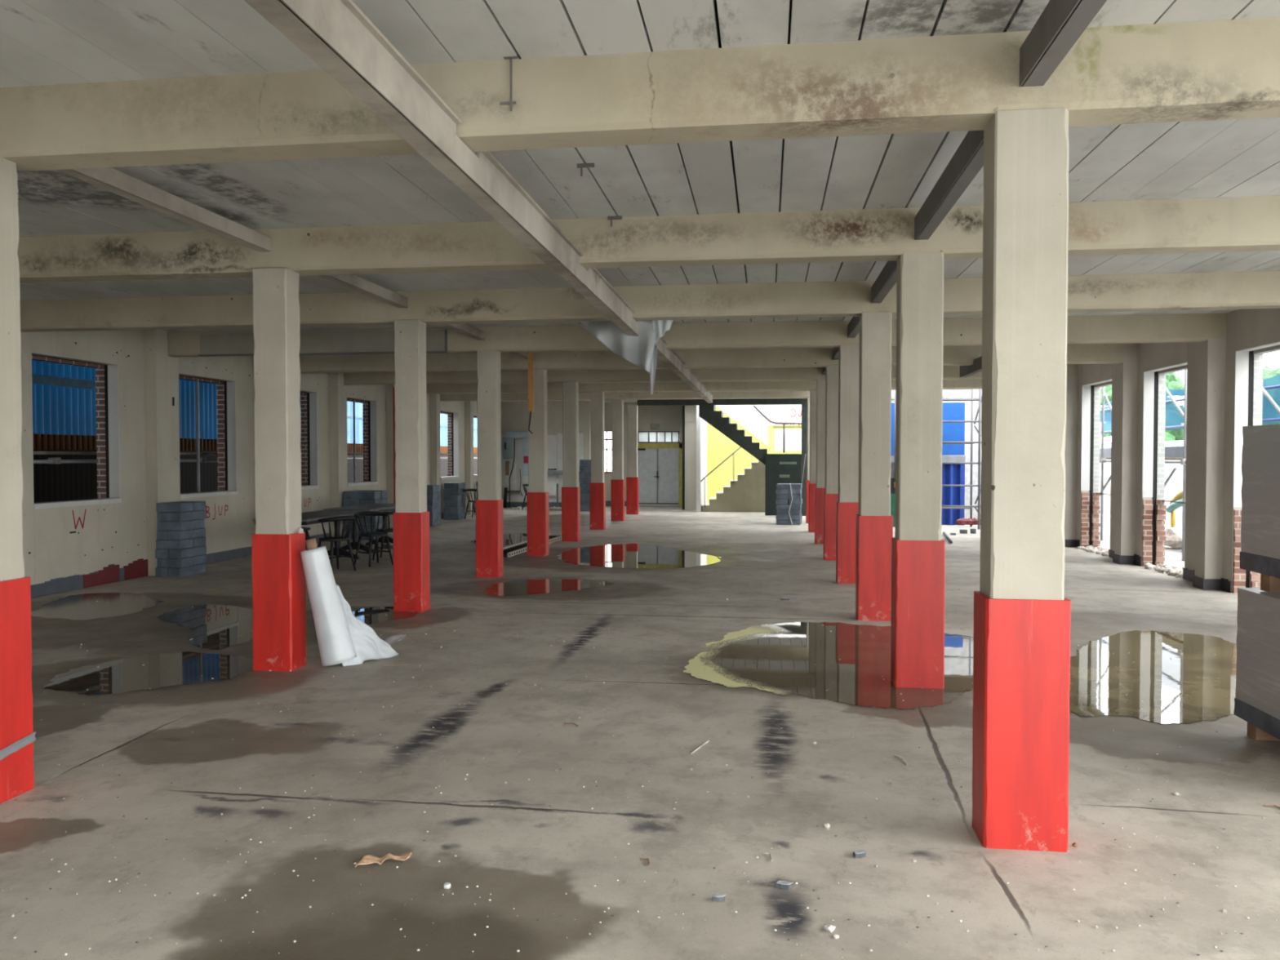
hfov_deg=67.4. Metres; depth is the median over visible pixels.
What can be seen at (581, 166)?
ceiling hook
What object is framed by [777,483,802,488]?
pack
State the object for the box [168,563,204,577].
pack
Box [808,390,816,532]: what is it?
concrete column
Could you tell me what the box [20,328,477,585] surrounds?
wall
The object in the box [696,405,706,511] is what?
wall
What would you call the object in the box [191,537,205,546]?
pack
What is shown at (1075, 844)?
crumb
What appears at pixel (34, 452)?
boards
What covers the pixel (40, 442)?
strip
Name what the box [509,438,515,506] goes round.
cable
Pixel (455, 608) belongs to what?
dark grit
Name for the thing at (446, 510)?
pack
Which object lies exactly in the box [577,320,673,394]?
plastic sheet
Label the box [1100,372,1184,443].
tree
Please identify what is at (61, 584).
baseboard
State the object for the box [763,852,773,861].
twig
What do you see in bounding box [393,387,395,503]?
trim
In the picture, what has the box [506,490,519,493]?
duct
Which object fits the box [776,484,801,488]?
pack
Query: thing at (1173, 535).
rubble
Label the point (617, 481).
concrete column
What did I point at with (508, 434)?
cable trunking
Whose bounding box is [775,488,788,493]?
pack
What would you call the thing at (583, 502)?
pack
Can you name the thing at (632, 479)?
concrete column
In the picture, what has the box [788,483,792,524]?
strap
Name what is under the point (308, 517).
pedestal table
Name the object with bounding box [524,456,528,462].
notice
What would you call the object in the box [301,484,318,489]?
window sill
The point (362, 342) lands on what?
ceiling beam
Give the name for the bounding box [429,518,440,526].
pack
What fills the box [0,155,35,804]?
concrete column
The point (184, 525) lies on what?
pack
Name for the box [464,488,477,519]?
chair
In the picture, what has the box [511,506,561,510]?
rubble
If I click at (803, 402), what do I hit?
portal
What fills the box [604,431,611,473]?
window
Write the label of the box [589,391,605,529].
concrete column
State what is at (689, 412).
wall partition
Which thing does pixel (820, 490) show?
concrete column
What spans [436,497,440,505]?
pack
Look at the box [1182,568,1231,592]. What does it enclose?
baseboard
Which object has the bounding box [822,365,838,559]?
concrete column
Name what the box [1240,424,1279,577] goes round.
stack
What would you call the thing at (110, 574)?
trim
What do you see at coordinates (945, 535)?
pipe
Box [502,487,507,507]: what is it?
upright post
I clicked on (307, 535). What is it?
chair
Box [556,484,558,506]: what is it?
prop
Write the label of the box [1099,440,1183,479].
shed
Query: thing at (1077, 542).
baseboard
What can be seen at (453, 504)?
pack
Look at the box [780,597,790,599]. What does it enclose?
chip
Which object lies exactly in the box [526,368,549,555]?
concrete column
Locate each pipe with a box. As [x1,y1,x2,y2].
[520,469,522,496]
[942,531,952,543]
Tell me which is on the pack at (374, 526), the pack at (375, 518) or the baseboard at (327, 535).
the pack at (375, 518)
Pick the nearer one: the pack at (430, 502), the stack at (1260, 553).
the stack at (1260, 553)
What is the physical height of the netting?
0.850 m
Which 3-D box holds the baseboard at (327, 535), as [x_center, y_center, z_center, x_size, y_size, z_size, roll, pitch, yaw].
[-6.029,1.099,17.010,0.012,0.152,2.470,0,1,7]
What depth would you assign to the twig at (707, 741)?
5.25 m
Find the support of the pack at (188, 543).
on the pack at (159, 553)
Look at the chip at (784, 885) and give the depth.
3.54 m
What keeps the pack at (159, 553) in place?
on the pack at (186, 562)
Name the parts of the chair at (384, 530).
leg, leg, seat, rail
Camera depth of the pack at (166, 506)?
12.69 m
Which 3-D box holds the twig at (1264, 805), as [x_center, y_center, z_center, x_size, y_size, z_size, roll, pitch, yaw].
[2.886,1.485,4.363,0.029,0.012,0.085,-1,2,-43]
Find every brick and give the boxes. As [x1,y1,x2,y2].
[960,528,967,533]
[969,528,976,533]
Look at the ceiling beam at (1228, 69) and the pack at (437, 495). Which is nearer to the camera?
the ceiling beam at (1228, 69)
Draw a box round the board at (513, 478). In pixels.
[506,463,515,490]
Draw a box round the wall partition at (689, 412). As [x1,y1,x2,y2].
[682,405,696,510]
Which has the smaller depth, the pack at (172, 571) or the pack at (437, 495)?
the pack at (172, 571)
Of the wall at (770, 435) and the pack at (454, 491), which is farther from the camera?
the wall at (770, 435)
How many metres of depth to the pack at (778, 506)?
22.32 m
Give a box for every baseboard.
[30,567,124,598]
[204,546,251,564]
[305,533,329,545]
[502,501,626,507]
[1075,539,1079,547]
[1108,549,1141,566]
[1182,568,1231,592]
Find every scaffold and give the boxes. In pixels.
[33,457,477,463]
[1098,369,1279,560]
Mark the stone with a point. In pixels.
(1176, 793)
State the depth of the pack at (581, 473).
27.64 m
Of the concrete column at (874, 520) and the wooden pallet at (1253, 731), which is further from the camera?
the concrete column at (874, 520)
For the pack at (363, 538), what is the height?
0.151 m
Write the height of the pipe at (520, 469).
0.848 m
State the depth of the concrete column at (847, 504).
12.01 m
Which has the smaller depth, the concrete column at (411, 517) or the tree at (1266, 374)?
the concrete column at (411, 517)
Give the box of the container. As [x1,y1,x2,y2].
[890,402,965,525]
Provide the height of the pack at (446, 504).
0.151 m
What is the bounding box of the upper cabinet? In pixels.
[502,437,512,459]
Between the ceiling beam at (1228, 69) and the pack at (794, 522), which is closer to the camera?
the ceiling beam at (1228, 69)
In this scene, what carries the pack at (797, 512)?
on the pack at (784, 517)
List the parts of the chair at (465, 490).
leg, rail, leg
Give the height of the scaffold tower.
3.600 m
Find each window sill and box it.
[33,497,121,509]
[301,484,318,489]
[440,475,459,479]
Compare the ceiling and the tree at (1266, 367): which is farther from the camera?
the tree at (1266, 367)
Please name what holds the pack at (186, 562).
on the pack at (172, 571)
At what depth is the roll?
7.18 m
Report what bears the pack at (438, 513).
on the pack at (433, 522)
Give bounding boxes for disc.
[443,882,450,888]
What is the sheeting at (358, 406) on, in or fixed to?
on the yard
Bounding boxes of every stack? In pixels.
[1233,587,1279,739]
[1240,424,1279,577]
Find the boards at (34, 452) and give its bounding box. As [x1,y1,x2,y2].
[33,451,477,455]
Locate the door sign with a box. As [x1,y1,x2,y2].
[649,423,659,430]
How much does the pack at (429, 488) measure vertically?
0.151 m
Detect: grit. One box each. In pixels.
[1,565,1277,958]
[4,608,1254,955]
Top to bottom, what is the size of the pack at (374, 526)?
0.151 m
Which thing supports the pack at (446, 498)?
on the pack at (446, 504)
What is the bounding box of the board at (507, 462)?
[505,460,509,475]
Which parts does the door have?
handle, kick rail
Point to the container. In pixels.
(952, 474)
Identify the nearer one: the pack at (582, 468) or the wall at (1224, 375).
the wall at (1224, 375)
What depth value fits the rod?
4.08 m
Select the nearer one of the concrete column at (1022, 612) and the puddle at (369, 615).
the concrete column at (1022, 612)
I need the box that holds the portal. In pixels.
[637,398,807,515]
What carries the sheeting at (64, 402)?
hanging from the canopy
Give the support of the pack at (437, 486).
on the pack
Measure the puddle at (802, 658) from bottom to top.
0.001 m
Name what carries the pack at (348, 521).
on the pack at (374, 526)
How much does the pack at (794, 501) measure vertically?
0.115 m
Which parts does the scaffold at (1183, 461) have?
guard rail, guard rail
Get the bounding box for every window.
[180,378,237,498]
[347,400,377,486]
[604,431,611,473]
[637,431,679,442]
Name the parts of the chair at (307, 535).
leg, seat, leg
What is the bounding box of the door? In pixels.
[637,442,681,506]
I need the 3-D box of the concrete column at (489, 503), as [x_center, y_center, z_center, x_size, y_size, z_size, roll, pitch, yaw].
[-1.999,-0.210,12.739,0.310,2.984,0.240,0,1,7]
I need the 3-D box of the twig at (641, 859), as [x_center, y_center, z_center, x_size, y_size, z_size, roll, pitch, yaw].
[0.027,1.500,3.779,0.028,0.012,0.074,-1,2,-32]
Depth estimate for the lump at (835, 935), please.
3.19 m
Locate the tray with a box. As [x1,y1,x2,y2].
[502,533,561,557]
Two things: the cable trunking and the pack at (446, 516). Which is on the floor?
the pack at (446, 516)
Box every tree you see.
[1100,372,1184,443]
[1262,365,1279,372]
[1262,367,1279,425]
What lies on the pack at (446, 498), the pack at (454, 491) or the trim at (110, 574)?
the pack at (454, 491)
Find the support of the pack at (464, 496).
on the pack at (453, 504)
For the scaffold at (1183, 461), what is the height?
5.060 m
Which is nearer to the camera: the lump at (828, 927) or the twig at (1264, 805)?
the lump at (828, 927)
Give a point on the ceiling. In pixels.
(43, 42)
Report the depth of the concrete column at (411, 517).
9.83 m
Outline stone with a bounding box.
[1173,791,1179,795]
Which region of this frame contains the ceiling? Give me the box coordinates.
[0,0,1279,403]
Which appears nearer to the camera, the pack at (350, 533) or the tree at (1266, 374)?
the pack at (350, 533)
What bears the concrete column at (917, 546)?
on the floor
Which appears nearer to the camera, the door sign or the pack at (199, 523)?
the pack at (199, 523)
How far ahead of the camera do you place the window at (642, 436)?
30.39 m
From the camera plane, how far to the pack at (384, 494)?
18.59 m
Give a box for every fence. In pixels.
[33,449,477,502]
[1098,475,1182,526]
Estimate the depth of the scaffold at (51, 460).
12.68 m
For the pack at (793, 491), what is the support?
on the pack
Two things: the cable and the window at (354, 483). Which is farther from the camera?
the cable
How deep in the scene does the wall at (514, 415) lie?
29.83 m
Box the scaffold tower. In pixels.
[893,389,982,529]
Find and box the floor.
[0,506,1279,959]
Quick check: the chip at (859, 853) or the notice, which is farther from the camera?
the notice
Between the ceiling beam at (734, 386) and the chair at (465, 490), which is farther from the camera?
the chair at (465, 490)
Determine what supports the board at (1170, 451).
on the boards at (1107, 458)
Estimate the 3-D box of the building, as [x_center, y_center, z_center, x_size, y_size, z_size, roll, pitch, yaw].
[7.315,-2.232,24.482,4.700,6.560,0.250,0,1,7]
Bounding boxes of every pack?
[155,502,193,511]
[155,538,192,549]
[155,549,169,558]
[155,567,169,577]
[156,511,171,521]
[156,520,194,530]
[156,530,168,539]
[156,556,194,568]
[168,510,205,521]
[168,528,205,540]
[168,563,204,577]
[169,545,206,558]
[175,501,205,511]
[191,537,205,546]
[192,519,204,528]
[193,554,206,565]
[342,490,380,499]
[342,499,359,506]
[343,516,359,524]
[344,523,381,532]
[344,532,358,540]
[358,532,381,540]
[360,497,387,504]
[360,515,382,524]
[380,490,387,498]
[426,484,436,492]
[426,491,440,498]
[426,498,436,506]
[426,505,439,512]
[427,484,439,491]
[429,512,436,519]
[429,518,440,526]
[435,511,440,519]
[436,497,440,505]
[443,488,451,495]
[443,494,462,501]
[443,506,462,513]
[443,513,452,519]
[444,482,462,488]
[444,501,450,507]
[450,500,465,507]
[451,488,466,495]
[451,512,465,519]
[462,494,466,501]
[578,471,591,476]
[578,476,591,482]
[579,459,591,465]
[579,465,591,471]
[579,482,589,488]
[580,488,589,493]
[580,493,590,499]
[580,499,589,506]
[580,505,590,511]
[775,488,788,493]
[775,498,789,504]
[775,514,800,519]
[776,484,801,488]
[776,493,801,499]
[776,503,801,509]
[776,519,788,524]
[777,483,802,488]
[777,509,787,514]
[787,508,801,515]
[788,488,801,493]
[788,519,801,524]
[789,498,802,504]
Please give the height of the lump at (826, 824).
0.019 m
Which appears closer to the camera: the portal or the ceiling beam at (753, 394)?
the ceiling beam at (753, 394)
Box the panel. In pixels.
[547,475,558,495]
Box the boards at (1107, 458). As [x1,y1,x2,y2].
[1099,457,1183,460]
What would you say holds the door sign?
attached to the wall at (514, 415)
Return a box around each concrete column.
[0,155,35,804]
[251,267,306,671]
[392,320,430,612]
[475,350,503,577]
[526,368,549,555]
[561,382,580,542]
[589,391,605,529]
[610,400,624,520]
[626,404,638,514]
[805,397,809,523]
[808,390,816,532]
[814,379,825,543]
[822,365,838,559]
[835,344,859,583]
[855,311,893,621]
[890,252,945,688]
[971,107,1071,852]
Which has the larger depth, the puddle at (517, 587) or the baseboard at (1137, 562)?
the baseboard at (1137, 562)
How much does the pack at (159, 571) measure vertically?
0.118 m
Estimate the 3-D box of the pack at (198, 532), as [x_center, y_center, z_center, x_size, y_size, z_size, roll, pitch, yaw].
[-6.110,0.726,12.962,0.171,0.118,0.579,0,1,7]
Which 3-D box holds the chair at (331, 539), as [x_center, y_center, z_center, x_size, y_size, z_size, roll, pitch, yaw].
[-4.220,0.880,13.324,0.495,0.780,0.540,1,2,37]
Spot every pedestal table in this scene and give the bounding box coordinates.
[252,510,364,559]
[323,503,395,551]
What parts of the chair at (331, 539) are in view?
leg, seat, rail, leg, leg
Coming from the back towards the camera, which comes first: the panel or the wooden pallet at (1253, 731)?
the panel
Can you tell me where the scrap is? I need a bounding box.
[355,851,412,867]
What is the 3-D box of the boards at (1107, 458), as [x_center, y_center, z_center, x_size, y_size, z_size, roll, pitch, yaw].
[9.363,-0.360,16.414,0.980,0.040,25.000,0,1,7]
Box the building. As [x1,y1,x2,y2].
[890,389,982,519]
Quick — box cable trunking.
[505,431,528,437]
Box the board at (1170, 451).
[1099,446,1183,457]
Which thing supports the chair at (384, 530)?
on the floor
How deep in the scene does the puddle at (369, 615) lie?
9.68 m
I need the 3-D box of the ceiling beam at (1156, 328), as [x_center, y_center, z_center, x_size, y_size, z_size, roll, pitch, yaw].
[0.225,-1.844,12.393,13.600,0.312,0.253,0,1,7]
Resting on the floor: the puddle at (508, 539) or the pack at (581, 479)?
the puddle at (508, 539)
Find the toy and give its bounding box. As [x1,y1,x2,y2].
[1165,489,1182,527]
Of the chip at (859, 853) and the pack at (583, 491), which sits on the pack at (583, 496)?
the pack at (583, 491)
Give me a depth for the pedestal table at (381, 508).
15.92 m
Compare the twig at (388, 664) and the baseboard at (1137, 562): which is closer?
the twig at (388, 664)
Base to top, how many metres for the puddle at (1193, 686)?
0.001 m
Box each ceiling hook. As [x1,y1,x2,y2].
[577,163,594,176]
[607,215,622,226]
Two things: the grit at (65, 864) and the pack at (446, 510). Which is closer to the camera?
the grit at (65, 864)
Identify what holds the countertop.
attached to the wall at (514, 415)
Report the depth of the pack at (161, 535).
12.70 m
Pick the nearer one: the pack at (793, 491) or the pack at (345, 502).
the pack at (345, 502)
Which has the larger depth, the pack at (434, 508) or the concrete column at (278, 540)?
the pack at (434, 508)
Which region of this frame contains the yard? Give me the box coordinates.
[604,469,1260,581]
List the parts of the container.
panel, corrugated door, post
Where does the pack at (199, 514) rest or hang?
on the pack at (184, 525)
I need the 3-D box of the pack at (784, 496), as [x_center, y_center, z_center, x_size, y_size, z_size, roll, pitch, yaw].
[3.485,0.387,22.441,0.560,0.115,0.270,0,1,13]
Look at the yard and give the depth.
17.77 m
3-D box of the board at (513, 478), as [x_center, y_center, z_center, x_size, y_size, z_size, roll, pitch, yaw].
[-4.010,-0.073,29.831,0.310,0.847,0.060,0,1,7]
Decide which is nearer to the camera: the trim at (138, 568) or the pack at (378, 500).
the trim at (138, 568)
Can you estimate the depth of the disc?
3.55 m
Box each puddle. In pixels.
[31,592,164,620]
[43,651,253,695]
[155,604,253,649]
[351,606,419,624]
[470,533,560,545]
[484,578,614,595]
[556,543,720,568]
[683,622,973,709]
[1069,630,1236,724]
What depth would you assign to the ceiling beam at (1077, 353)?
15.01 m
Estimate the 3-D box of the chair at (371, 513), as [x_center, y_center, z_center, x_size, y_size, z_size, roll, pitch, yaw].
[-3.941,0.860,14.131,0.495,0.780,0.540,1,2,42]
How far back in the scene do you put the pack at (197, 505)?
13.11 m
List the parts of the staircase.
handrail, landing rail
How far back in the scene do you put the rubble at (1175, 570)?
13.36 m
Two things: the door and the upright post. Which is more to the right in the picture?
the door
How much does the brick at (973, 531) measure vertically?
0.099 m
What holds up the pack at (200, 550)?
on the pack at (186, 562)
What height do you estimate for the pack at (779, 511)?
0.115 m
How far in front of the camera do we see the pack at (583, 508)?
27.68 m
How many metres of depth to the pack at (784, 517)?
22.32 m
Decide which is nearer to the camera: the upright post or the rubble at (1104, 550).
the rubble at (1104, 550)
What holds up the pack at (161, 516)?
on the pack at (184, 525)
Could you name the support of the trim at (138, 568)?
attached to the wall at (137, 380)
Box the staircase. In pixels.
[698,404,801,515]
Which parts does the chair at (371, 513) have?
leg, leg, rail, seat, leg, leg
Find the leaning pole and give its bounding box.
[801,453,805,483]
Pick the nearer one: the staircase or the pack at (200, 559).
the pack at (200, 559)
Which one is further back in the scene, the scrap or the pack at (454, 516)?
the pack at (454, 516)
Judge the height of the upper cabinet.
0.671 m
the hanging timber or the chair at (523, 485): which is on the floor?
the chair at (523, 485)
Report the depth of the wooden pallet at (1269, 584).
5.31 m
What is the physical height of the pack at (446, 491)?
0.151 m
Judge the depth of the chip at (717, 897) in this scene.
3.44 m
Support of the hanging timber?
hanging from the ceiling
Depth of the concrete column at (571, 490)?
17.93 m
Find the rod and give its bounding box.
[499,54,518,111]
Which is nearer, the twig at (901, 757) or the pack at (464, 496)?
the twig at (901, 757)
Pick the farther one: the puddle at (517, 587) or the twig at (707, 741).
the puddle at (517, 587)
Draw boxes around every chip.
[712,893,725,902]
[775,880,791,889]
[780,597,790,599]
[853,849,866,857]
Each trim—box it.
[83,564,119,588]
[123,558,148,580]
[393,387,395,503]
[1064,539,1221,590]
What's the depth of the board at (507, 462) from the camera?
29.77 m
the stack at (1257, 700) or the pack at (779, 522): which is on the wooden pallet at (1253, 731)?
the stack at (1257, 700)
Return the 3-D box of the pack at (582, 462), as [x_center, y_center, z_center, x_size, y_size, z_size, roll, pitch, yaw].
[-1.517,-0.514,27.941,0.376,0.163,0.596,0,1,7]
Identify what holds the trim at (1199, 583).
attached to the wall at (1224, 375)
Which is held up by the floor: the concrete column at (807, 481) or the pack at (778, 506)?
the concrete column at (807, 481)
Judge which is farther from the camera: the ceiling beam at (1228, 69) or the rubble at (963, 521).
the rubble at (963, 521)
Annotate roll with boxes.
[300,537,406,666]
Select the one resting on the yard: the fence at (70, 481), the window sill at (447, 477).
the fence at (70, 481)
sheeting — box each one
[31,360,301,441]
[346,400,477,447]
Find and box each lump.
[823,822,830,827]
[823,924,835,932]
[832,933,839,938]
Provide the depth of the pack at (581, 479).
27.65 m
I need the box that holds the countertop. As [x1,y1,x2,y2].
[547,470,562,475]
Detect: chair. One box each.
[301,527,311,549]
[317,515,355,570]
[353,511,393,567]
[372,511,395,559]
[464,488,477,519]
[521,484,528,510]
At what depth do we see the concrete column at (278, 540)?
7.13 m
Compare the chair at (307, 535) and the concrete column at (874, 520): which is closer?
the concrete column at (874, 520)
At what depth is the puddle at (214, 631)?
9.16 m
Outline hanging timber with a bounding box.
[528,351,533,434]
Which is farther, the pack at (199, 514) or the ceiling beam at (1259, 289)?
the pack at (199, 514)
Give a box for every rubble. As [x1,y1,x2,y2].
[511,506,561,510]
[955,517,980,525]
[1076,545,1110,555]
[1143,562,1184,577]
[1164,526,1182,548]
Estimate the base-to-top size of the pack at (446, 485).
0.151 m
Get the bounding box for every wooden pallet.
[1247,722,1279,740]
[1260,573,1279,592]
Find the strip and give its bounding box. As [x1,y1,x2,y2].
[32,433,477,453]
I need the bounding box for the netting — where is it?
[1099,374,1279,434]
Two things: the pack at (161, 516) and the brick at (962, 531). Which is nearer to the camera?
the pack at (161, 516)
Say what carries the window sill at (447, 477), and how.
in the wall at (137, 380)
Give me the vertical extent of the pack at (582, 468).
0.163 m
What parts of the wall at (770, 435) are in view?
white panel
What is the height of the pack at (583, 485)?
0.163 m
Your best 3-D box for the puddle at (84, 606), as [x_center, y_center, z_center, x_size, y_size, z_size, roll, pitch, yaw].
[-5.847,1.340,10.278,1.531,0.001,1.803,0,1,7]
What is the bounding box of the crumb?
[1071,842,1078,847]
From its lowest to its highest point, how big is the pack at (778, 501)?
0.115 m
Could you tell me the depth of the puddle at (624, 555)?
15.15 m
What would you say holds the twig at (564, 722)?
on the floor
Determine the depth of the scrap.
3.78 m
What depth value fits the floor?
4.56 m
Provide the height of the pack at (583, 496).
0.163 m
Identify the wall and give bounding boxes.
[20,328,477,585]
[501,400,682,506]
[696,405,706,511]
[706,404,801,502]
[1064,308,1279,593]
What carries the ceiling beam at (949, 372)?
attached to the ceiling
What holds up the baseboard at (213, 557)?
attached to the wall at (137, 380)
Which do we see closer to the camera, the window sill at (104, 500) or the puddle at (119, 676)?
the puddle at (119, 676)
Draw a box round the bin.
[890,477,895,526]
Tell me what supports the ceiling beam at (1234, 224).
attached to the ceiling
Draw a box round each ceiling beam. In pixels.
[0,17,1279,170]
[17,195,1279,283]
[20,271,1279,332]
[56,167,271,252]
[167,313,1226,356]
[199,329,447,356]
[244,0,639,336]
[298,343,1124,373]
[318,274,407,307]
[343,364,1077,385]
[426,379,982,394]
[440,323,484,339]
[440,391,809,401]
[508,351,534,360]
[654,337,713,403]
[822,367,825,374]
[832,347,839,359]
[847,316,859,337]
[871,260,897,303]
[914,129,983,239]
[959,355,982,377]
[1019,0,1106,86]
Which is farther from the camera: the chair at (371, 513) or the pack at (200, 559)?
the chair at (371, 513)
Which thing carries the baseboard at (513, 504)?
attached to the wall at (514, 415)
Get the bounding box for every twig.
[376,664,409,666]
[564,722,578,727]
[640,857,650,866]
[690,739,709,754]
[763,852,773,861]
[893,754,907,765]
[1263,804,1279,808]
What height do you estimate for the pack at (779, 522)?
0.115 m
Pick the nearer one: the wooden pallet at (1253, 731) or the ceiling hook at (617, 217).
the wooden pallet at (1253, 731)
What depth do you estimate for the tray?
16.21 m
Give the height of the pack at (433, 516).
0.151 m
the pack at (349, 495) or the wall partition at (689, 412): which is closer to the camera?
the pack at (349, 495)

